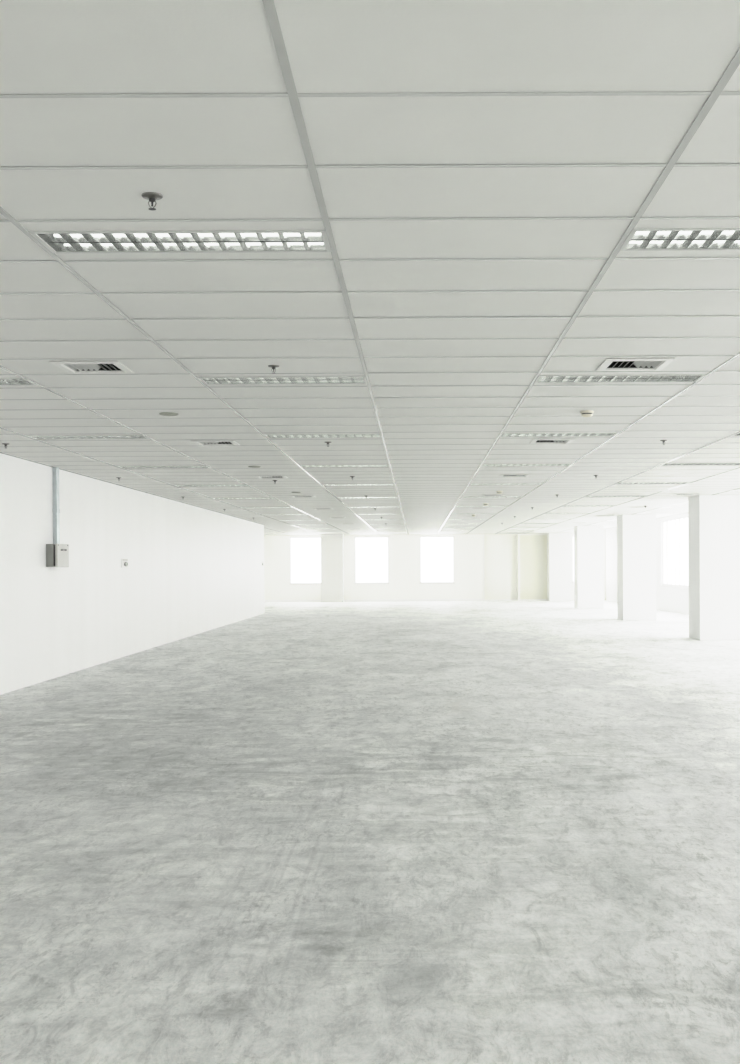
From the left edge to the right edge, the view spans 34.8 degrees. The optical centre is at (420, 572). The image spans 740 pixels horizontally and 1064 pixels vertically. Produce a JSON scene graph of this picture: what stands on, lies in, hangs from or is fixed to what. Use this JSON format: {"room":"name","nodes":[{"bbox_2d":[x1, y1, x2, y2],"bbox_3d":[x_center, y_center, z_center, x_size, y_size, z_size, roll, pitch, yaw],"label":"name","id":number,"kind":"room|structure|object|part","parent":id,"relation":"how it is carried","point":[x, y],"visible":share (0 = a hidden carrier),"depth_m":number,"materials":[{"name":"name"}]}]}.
{"room":"open-plan office","nodes":[
{"label":"open-plan office","id":0,"kind":"room"},
{"bbox_2d":[0,446,263,694],"bbox_3d":[-4.937,-0.146,15.411,0.200,3.085,43.250,0,0,0],"label":"wall","id":1,"kind":"structure","parent":0,"point":[192,570],"depth_m":18.10,"materials":[{"name":"paint"}]},
{"bbox_2d":[53,467,59,543],"bbox_3d":[-4.812,-0.880,15.605,0.059,1.019,0.125,0,0,0],"label":"conduit pipe","id":2,"kind":"object","parent":1,"relation":"attached to","point":[56,521],"visible":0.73,"depth_m":15.55,"materials":[{"name":"metal"}]},
{"bbox_2d":[46,544,68,566],"bbox_3d":[-4.761,-0.223,15.499,0.160,0.304,0.494,0,0,0],"label":"junction box","id":3,"kind":"object","parent":1,"relation":"attached to","point":[57,555],"visible":1,"depth_m":15.28,"materials":[{"name":"metal"}]},
{"bbox_3d":[-4.704,-0.224,15.499,0.032,0.304,0.494,0,0,0],"label":"door","id":4,"kind":"part","parent":3,"relation":"part of","materials":[{"name":"white metal"}]},
{"bbox_2d":[121,559,127,567],"bbox_3d":[-4.836,-0.148,19.254,0.024,0.132,0.399,0,0,0],"label":"wall switch","id":5,"kind":"object","parent":1,"relation":"attached to","point":[124,562],"visible":1,"depth_m":19.25,"materials":[{"name":"paint"}]},
{"bbox_2d":[0,452,263,524],"bbox_3d":[-4.834,-1.390,15.505,0.020,0.008,43.050,0,0,0],"label":"trim","id":6,"kind":"structure","parent":1,"relation":"attached to","point":[0,452],"depth_m":18.14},
{"bbox_2d":[0,0,739,534],"bbox_3d":[-1.184,-1.455,21.490,15.969,0.031,55.000,0,0,0],"label":"ceiling","id":7,"kind":"structure","parent":0,"point":[476,174],"depth_m":5.13,"materials":[{"name":"tile"}]},
{"bbox_2d":[0,378,35,385],"bbox_3d":[-3.376,-1.411,8.436,1.180,0.103,0.312,0,0,0],"label":"ceiling light","id":8,"kind":"object","parent":7,"relation":"attached to","point":[3,381],"visible":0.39,"depth_m":8.50,"materials":[{"name":"metal"}]},
{"bbox_2d":[26,435,148,438],"bbox_3d":[-3.386,-1.429,12.036,1.180,0.103,0.312,0,0,0],"label":"ceiling light","id":9,"kind":"object","parent":7,"relation":"attached to","point":[38,436],"visible":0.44,"depth_m":12.04,"materials":[{"name":"white metal"}]},
{"bbox_2d":[49,358,133,373],"bbox_3d":[-2.174,-1.398,7.839,0.444,0.085,0.444,0,0,0],"label":"ceiling vent","id":10,"kind":"object","parent":7,"relation":"in","point":[72,367],"visible":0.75,"depth_m":7.87,"materials":[{"name":"white metal"}]},
{"bbox_2d":[141,192,162,209],"bbox_3d":[-0.963,-1.332,4.243,0.076,0.050,0.076,0,0,0],"label":"sprinkler head","id":11,"kind":"object","parent":7,"relation":"attached to","point":[152,197],"visible":1,"depth_m":4.23},
{"bbox_2d":[116,460,209,467],"bbox_3d":[-3.396,-1.447,15.636,1.180,0.103,0.312,0,0,0],"label":"ceiling light","id":12,"kind":"object","parent":7,"relation":"attached to","point":[186,460],"visible":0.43,"depth_m":15.63,"materials":[{"name":"white metal"}]},
{"bbox_2d":[159,412,177,415],"bbox_3d":[-2.180,-1.374,10.239,0.164,0.013,0.164,0,0,0],"label":"ceiling speaker","id":13,"kind":"object","parent":7,"relation":"attached to","point":[162,413],"visible":1,"depth_m":10.22},
{"bbox_2d":[29,230,330,252],"bbox_3d":[-0.965,-1.405,4.843,1.180,0.103,0.312,0,0,0],"label":"ceiling light","id":14,"kind":"object","parent":7,"relation":"attached to","point":[172,241],"visible":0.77,"depth_m":4.84,"materials":[{"name":"white metal"}]},
{"bbox_2d":[174,481,246,486],"bbox_3d":[-3.406,-1.466,19.236,1.180,0.103,0.312,0,0,0],"label":"ceiling light","id":15,"kind":"object","parent":7,"relation":"attached to","point":[189,481],"visible":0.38,"depth_m":19.23,"materials":[{"name":"white metal"}]},
{"bbox_2d":[192,439,238,445],"bbox_3d":[-2.187,-1.423,12.639,0.444,0.085,0.444,0,0,0],"label":"ceiling vent","id":16,"kind":"object","parent":7,"relation":"in","point":[211,442],"visible":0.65,"depth_m":12.65,"materials":[{"name":"white metal"}]},
{"bbox_2d":[213,493,274,498],"bbox_3d":[-3.416,-1.484,22.836,1.180,0.103,0.312,0,0,0],"label":"ceiling light","id":17,"kind":"object","parent":7,"relation":"attached to","point":[219,493],"visible":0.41,"depth_m":22.97,"materials":[{"name":"white metal"}]},
{"bbox_2d":[240,505,292,507],"bbox_3d":[-3.426,-1.502,26.436,1.180,0.103,0.312,0,0,0],"label":"ceiling light","id":18,"kind":"object","parent":7,"relation":"attached to","point":[256,505],"visible":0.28,"depth_m":26.36,"materials":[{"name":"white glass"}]},
{"bbox_2d":[255,475,286,477],"bbox_3d":[-2.201,-1.447,17.439,0.444,0.085,0.444,0,0,0],"label":"ceiling vent","id":19,"kind":"object","parent":7,"relation":"in","point":[273,476],"visible":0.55,"depth_m":17.28,"materials":[{"name":"white metal"}]},
{"bbox_2d":[268,365,278,373],"bbox_3d":[-0.973,-1.350,7.843,0.076,0.050,0.076,0,0,0],"label":"sprinkler head","id":20,"kind":"object","parent":7,"relation":"attached to","point":[273,367],"visible":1,"depth_m":7.83},
{"bbox_2d":[197,376,366,384],"bbox_3d":[-0.976,-1.424,8.443,1.180,0.103,0.312,0,0,0],"label":"ceiling light","id":21,"kind":"object","parent":7,"relation":"attached to","point":[276,379],"visible":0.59,"depth_m":8.45,"materials":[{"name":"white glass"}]},
{"bbox_2d":[261,514,307,514],"bbox_3d":[-3.437,-1.520,30.035,1.180,0.103,0.312,0,0,0],"label":"ceiling light","id":22,"kind":"object","parent":7,"relation":"attached to","point":[261,514],"visible":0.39,"depth_m":29.88,"materials":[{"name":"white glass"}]},
{"bbox_2d":[279,520,315,520],"bbox_3d":[-3.447,-1.539,33.635,1.180,0.103,0.312,0,0,0],"label":"ceiling light","id":23,"kind":"object","parent":7,"relation":"attached to","point":[279,520],"visible":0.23,"depth_m":33.77,"materials":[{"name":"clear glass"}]},
{"bbox_2d":[291,495,314,496],"bbox_3d":[-2.214,-1.471,22.239,0.444,0.085,0.444,0,0,0],"label":"ceiling vent","id":24,"kind":"object","parent":7,"relation":"in","point":[293,495],"visible":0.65,"depth_m":22.20,"materials":[{"name":"white metal"}]},
{"bbox_2d":[303,527,336,528],"bbox_3d":[-3.467,-1.575,40.835,1.180,0.103,0.312,0,0,0],"label":"ceiling light","id":25,"kind":"object","parent":7,"relation":"attached to","point":[316,527],"visible":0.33,"depth_m":40.97,"materials":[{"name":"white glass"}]},
{"bbox_2d":[264,432,381,437],"bbox_3d":[-0.986,-1.442,12.043,1.180,0.103,0.312,0,0,0],"label":"ceiling light","id":26,"kind":"object","parent":7,"relation":"attached to","point":[266,435],"visible":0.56,"depth_m":12.04,"materials":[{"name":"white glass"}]},
{"bbox_2d":[312,531,343,531],"bbox_3d":[-3.477,-1.594,44.435,1.180,0.103,0.312,0,0,0],"label":"ceiling light","id":27,"kind":"object","parent":7,"relation":"attached to","point":[312,531],"visible":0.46,"depth_m":44.43,"materials":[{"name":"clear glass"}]},
{"bbox_2d":[299,465,389,466],"bbox_3d":[-0.996,-1.460,15.642,1.180,0.103,0.312,0,0,0],"label":"ceiling light","id":28,"kind":"object","parent":7,"relation":"attached to","point":[299,465],"visible":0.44,"depth_m":15.64,"materials":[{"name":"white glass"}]},
{"bbox_2d":[321,484,394,485],"bbox_3d":[-1.006,-1.479,19.242,1.180,0.103,0.312,0,0,0],"label":"ceiling light","id":29,"kind":"object","parent":7,"relation":"attached to","point":[321,484],"visible":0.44,"depth_m":19.24,"materials":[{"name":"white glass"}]},
{"bbox_2d":[337,497,397,498],"bbox_3d":[-1.016,-1.497,22.842,1.180,0.103,0.312,0,0,0],"label":"ceiling light","id":30,"kind":"object","parent":7,"relation":"attached to","point":[337,497],"visible":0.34,"depth_m":22.84,"materials":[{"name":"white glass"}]},
{"bbox_2d":[348,506,399,507],"bbox_3d":[-1.026,-1.515,26.442,1.180,0.103,0.312,0,0,0],"label":"ceiling light","id":31,"kind":"object","parent":7,"relation":"attached to","point":[396,506],"visible":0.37,"depth_m":26.58,"materials":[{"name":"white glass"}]},
{"bbox_2d":[356,514,398,514],"bbox_3d":[-1.037,-1.534,30.042,1.180,0.103,0.312,0,0,0],"label":"ceiling light","id":32,"kind":"object","parent":7,"relation":"attached to","point":[356,514],"visible":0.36,"depth_m":30.18,"materials":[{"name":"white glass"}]},
{"bbox_2d":[368,524,404,524],"bbox_3d":[-1.057,-1.570,37.242,1.180,0.103,0.312,0,0,0],"label":"ceiling light","id":33,"kind":"object","parent":7,"relation":"attached to","point":[368,524],"visible":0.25,"depth_m":37.38,"materials":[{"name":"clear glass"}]},
{"bbox_2d":[447,519,487,519],"bbox_3d":[1.353,-1.565,33.649,1.180,0.103,0.312,0,0,0],"label":"ceiling light","id":34,"kind":"object","parent":7,"relation":"attached to","point":[447,519],"visible":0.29,"depth_m":33.78,"materials":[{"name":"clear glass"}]},
{"bbox_2d":[451,513,496,513],"bbox_3d":[1.363,-1.547,30.049,1.180,0.103,0.312,0,0,0],"label":"ceiling light","id":35,"kind":"object","parent":7,"relation":"attached to","point":[451,513],"visible":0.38,"depth_m":29.89,"materials":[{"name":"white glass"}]},
{"bbox_2d":[470,507,489,508],"bbox_3d":[1.372,-1.516,27.049,0.444,0.085,0.444,0,0,0],"label":"ceiling vent","id":36,"kind":"object","parent":7,"relation":"in","point":[471,507],"visible":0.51,"depth_m":26.99,"materials":[{"name":"white metal"}]},
{"bbox_2d":[461,494,522,497],"bbox_3d":[1.384,-1.510,22.849,1.180,0.103,0.312,0,0,0],"label":"ceiling light","id":37,"kind":"object","parent":7,"relation":"attached to","point":[483,494],"visible":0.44,"depth_m":22.98,"materials":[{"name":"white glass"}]},
{"bbox_2d":[482,494,505,495],"bbox_3d":[1.385,-1.491,22.249,0.444,0.085,0.444,0,0,0],"label":"ceiling vent","id":38,"kind":"object","parent":7,"relation":"in","point":[484,494],"visible":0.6,"depth_m":22.19,"materials":[{"name":"white metal"}]},
{"bbox_2d":[469,482,542,484],"bbox_3d":[1.394,-1.492,19.249,1.180,0.103,0.312,0,0,0],"label":"ceiling light","id":39,"kind":"object","parent":7,"relation":"attached to","point":[523,483],"visible":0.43,"depth_m":19.25,"materials":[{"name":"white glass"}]},
{"bbox_2d":[499,474,530,476],"bbox_3d":[1.399,-1.467,17.449,0.444,0.085,0.444,0,0,0],"label":"ceiling vent","id":40,"kind":"object","parent":7,"relation":"in","point":[501,475],"visible":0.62,"depth_m":17.52,"materials":[{"name":"white metal"}]},
{"bbox_2d":[503,530,533,530],"bbox_3d":[3.723,-1.633,44.455,1.180,0.103,0.312,0,0,0],"label":"ceiling light","id":41,"kind":"object","parent":7,"relation":"attached to","point":[503,530],"visible":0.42,"depth_m":44.59,"materials":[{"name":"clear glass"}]},
{"bbox_2d":[481,464,570,466],"bbox_3d":[1.404,-1.474,15.649,1.180,0.103,0.312,0,0,0],"label":"ceiling light","id":42,"kind":"object","parent":7,"relation":"attached to","point":[482,465],"visible":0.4,"depth_m":15.72,"materials":[{"name":"white metal"}]},
{"bbox_2d":[520,523,556,523],"bbox_3d":[3.743,-1.597,37.255,1.180,0.103,0.312,0,0,0],"label":"ceiling light","id":43,"kind":"object","parent":7,"relation":"attached to","point":[520,523],"visible":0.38,"depth_m":37.25,"materials":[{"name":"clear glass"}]},
{"bbox_2d":[529,438,574,443],"bbox_3d":[1.413,-1.442,12.649,0.444,0.085,0.444,0,0,0],"label":"ceiling vent","id":44,"kind":"object","parent":7,"relation":"in","point":[567,440],"visible":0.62,"depth_m":12.79,"materials":[{"name":"white metal"}]},
{"bbox_2d":[500,432,618,436],"bbox_3d":[1.414,-1.455,12.049,1.180,0.103,0.312,0,0,0],"label":"ceiling light","id":45,"kind":"object","parent":7,"relation":"attached to","point":[502,434],"visible":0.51,"depth_m":12.06,"materials":[{"name":"white metal"}]},
{"bbox_2d":[544,511,584,513],"bbox_3d":[3.763,-1.560,30.056,1.180,0.103,0.312,0,0,0],"label":"ceiling light","id":46,"kind":"object","parent":7,"relation":"attached to","point":[557,511],"visible":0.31,"depth_m":30.20,"materials":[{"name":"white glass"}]},
{"bbox_2d":[580,410,593,416],"bbox_3d":[1.450,-1.375,10.250,0.116,0.051,0.116,0,0,0],"label":"smoke detector","id":47,"kind":"object","parent":7,"relation":"attached to","point":[588,413],"visible":1,"depth_m":10.21,"materials":[{"name":"beige plastic"}]},
{"bbox_2d":[561,505,615,506],"bbox_3d":[3.773,-1.542,26.456,1.180,0.103,0.312,0,0,0],"label":"ceiling light","id":48,"kind":"object","parent":7,"relation":"attached to","point":[583,505],"visible":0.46,"depth_m":26.30,"materials":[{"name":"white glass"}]},
{"bbox_2d":[535,374,705,382],"bbox_3d":[1.424,-1.437,8.449,1.180,0.103,0.312,0,0,0],"label":"ceiling light","id":49,"kind":"object","parent":7,"relation":"attached to","point":[672,377],"visible":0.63,"depth_m":8.46,"materials":[{"name":"white metal"}]},
{"bbox_2d":[596,358,674,370],"bbox_3d":[1.426,-1.418,7.849,0.444,0.085,0.444,0,0,0],"label":"ceiling vent","id":50,"kind":"object","parent":7,"relation":"in","point":[610,364],"visible":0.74,"depth_m":7.93,"materials":[{"name":"white metal"}]},
{"bbox_2d":[626,506,647,507],"bbox_3d":[4.972,-1.536,27.059,0.444,0.085,0.444,0,0,0],"label":"ceiling vent","id":51,"kind":"object","parent":7,"relation":"in","point":[629,506],"visible":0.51,"depth_m":27.09,"materials":[{"name":"white metal"}]},
{"bbox_2d":[617,482,690,483],"bbox_3d":[3.794,-1.505,19.256,1.180,0.103,0.312,0,0,0],"label":"ceiling light","id":52,"kind":"object","parent":7,"relation":"attached to","point":[643,482],"visible":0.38,"depth_m":19.37,"materials":[{"name":"white metal"}]},
{"bbox_2d":[619,228,739,250],"bbox_3d":[1.435,-1.419,4.849,1.180,0.103,0.312,0,0,0],"label":"ceiling light","id":53,"kind":"object","parent":7,"relation":"attached to","point":[639,239],"visible":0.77,"depth_m":4.85,"materials":[{"name":"white metal"}]},
{"bbox_2d":[672,493,698,494],"bbox_3d":[4.985,-1.511,22.259,0.444,0.085,0.444,0,0,0],"label":"ceiling vent","id":54,"kind":"object","parent":7,"relation":"in","point":[675,493],"visible":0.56,"depth_m":22.20,"materials":[{"name":"white metal"}]},
{"bbox_2d":[660,463,739,465],"bbox_3d":[3.804,-1.487,15.656,1.180,0.103,0.312,0,0,0],"label":"ceiling light","id":55,"kind":"object","parent":7,"relation":"attached to","point":[665,464],"visible":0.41,"depth_m":15.77,"materials":[{"name":"white metal"}]},
{"bbox_2d":[0,600,739,1063],"bbox_3d":[-0.628,1.401,21.656,17.250,0.120,55.700,0,0,0],"label":"floor","id":56,"kind":"structure","parent":0,"point":[405,832],"depth_m":6.06,"materials":[{"name":"grey concrete"}]},
{"bbox_2d":[321,534,343,601],"bbox_3d":[-3.617,-0.183,48.690,0.920,2.805,0.600,0,0,0],"label":"pillar","id":57,"kind":"structure","parent":56,"relation":"on","point":[332,545],"depth_m":48.39,"materials":[{"name":"grey paint"}]},
{"bbox_2d":[547,533,570,600],"bbox_3d":[5.723,-0.235,48.637,0.880,2.805,0.757,0,0,0],"label":"pillar","id":58,"kind":"structure","parent":56,"relation":"on","point":[558,544],"depth_m":48.26,"materials":[{"name":"paint"}]},
{"bbox_2d":[574,526,603,608],"bbox_3d":[5.746,-0.192,40.234,0.880,2.805,0.930,0,0,0],"label":"pillar","id":59,"kind":"structure","parent":56,"relation":"on","point":[588,540],"depth_m":39.77,"materials":[{"name":"paint"}]},
{"bbox_2d":[617,514,656,619],"bbox_3d":[5.771,-0.147,31.481,0.880,2.805,0.930,0,0,0],"label":"pillar","id":60,"kind":"structure","parent":56,"relation":"on","point":[636,533],"depth_m":31.02,"materials":[{"name":"paint"}]},
{"bbox_2d":[688,495,739,639],"bbox_3d":[5.795,-0.105,23.073,0.880,2.805,0.930,0,0,0],"label":"pillar","id":61,"kind":"structure","parent":56,"relation":"on","point":[713,520],"depth_m":22.61,"materials":[{"name":"paint"}]},
{"bbox_2d":[264,529,482,599],"bbox_3d":[-3.239,-0.328,49.115,11.800,3.085,0.250,0,0,0],"label":"wall","id":62,"kind":"structure","parent":0,"point":[404,549],"depth_m":49.00,"materials":[{"name":"paint"}]},
{"bbox_2d":[289,537,320,584],"bbox_3d":[-4.705,-0.489,49.020,1.470,1.975,0.130,0,0,0],"label":"window","id":63,"kind":"structure","parent":62,"relation":"in","point":[290,537],"depth_m":49.03,"materials":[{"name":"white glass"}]},
{"bbox_2d":[355,537,389,583],"bbox_3d":[-2.010,-0.504,49.028,1.480,1.975,0.130,0,0,0],"label":"window","id":64,"kind":"structure","parent":62,"relation":"in","point":[355,537],"depth_m":49.03,"materials":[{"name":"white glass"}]},
{"bbox_3d":[-2.005,0.468,49.008,1.480,0.032,0.080,0,0,0],"label":"sill","id":65,"kind":"part","parent":64,"relation":"part of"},
{"bbox_2d":[264,599,547,601],"bbox_3d":[-1.921,1.158,48.976,14.420,0.100,0.050,0,0,0],"label":"baseboard","id":66,"kind":"structure","parent":62,"relation":"attached to","point":[345,600],"depth_m":48.95,"materials":[{"name":"paint"}]},
{"bbox_2d":[419,536,454,583],"bbox_3d":[0.705,-0.519,49.035,1.490,1.975,0.130,0,0,0],"label":"window","id":67,"kind":"structure","parent":62,"relation":"in","point":[420,536],"depth_m":49.05,"materials":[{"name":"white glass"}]},
{"bbox_3d":[0.710,0.453,49.015,1.490,0.032,0.080,0,0,0],"label":"sill","id":68,"kind":"part","parent":67,"relation":"part of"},
{"bbox_2d":[175,316,691,526],"bbox_3d":[-1.196,-1.816,21.638,16.150,0.150,55.700,0,0,0],"label":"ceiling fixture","id":69,"kind":"structure","parent":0,"point":[552,316],"depth_m":16.55,"materials":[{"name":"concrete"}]},
{"bbox_2d":[484,528,605,600],"bbox_3d":[5.235,-0.375,49.219,5.350,3.085,0.490,0,0,0],"label":"wall","id":70,"kind":"structure","parent":0,"point":[501,551],"depth_m":49.31,"materials":[{"name":"paint"}]},
{"bbox_2d":[483,534,483,600],"bbox_3d":[2.637,-0.209,48.997,0.050,2.785,0.040,0,0,0],"label":"trim","id":71,"kind":"structure","parent":70,"relation":"attached to","point":[483,534],"depth_m":48.98,"materials":[{"name":"paint"}]},
{"bbox_2d":[520,535,546,598],"bbox_3d":[4.766,-0.322,49.153,1.230,2.985,0.120,0,0,0],"label":"door","id":72,"kind":"structure","parent":70,"relation":"attached to","point":[533,548],"depth_m":49.09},
{"bbox_2d":[571,536,573,582],"bbox_3d":[6.910,-0.553,49.053,1.260,1.975,0.130,0,0,0],"label":"window","id":73,"kind":"structure","parent":70,"relation":"in","point":[572,536],"depth_m":49.07,"materials":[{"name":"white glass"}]},
{"bbox_2d":[603,508,687,529],"bbox_3d":[6.866,-1.584,21.512,0.030,0.222,55.000,0,0,0],"label":"trim","id":74,"kind":"structure","parent":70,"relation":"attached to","point":[683,508],"depth_m":32.21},
{"bbox_2d":[606,513,688,614],"bbox_3d":[7.913,-0.249,21.672,0.250,3.085,55.700,0,0,0],"label":"wall","id":75,"kind":"structure","parent":0,"point":[670,599],"depth_m":38.08,"materials":[{"name":"paint"}]},
{"bbox_2d":[660,516,688,588],"bbox_3d":[7.786,-0.598,34.320,0.130,2.115,7.260,0,0,0],"label":"window","id":76,"kind":"structure","parent":75,"relation":"in","point":[683,517],"depth_m":36.09,"materials":[{"name":"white glass"}]},
{"bbox_3d":[7.766,0.444,34.325,0.080,0.032,7.260,0,0,0],"label":"sill","id":77,"kind":"part","parent":76,"relation":"part of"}
]}

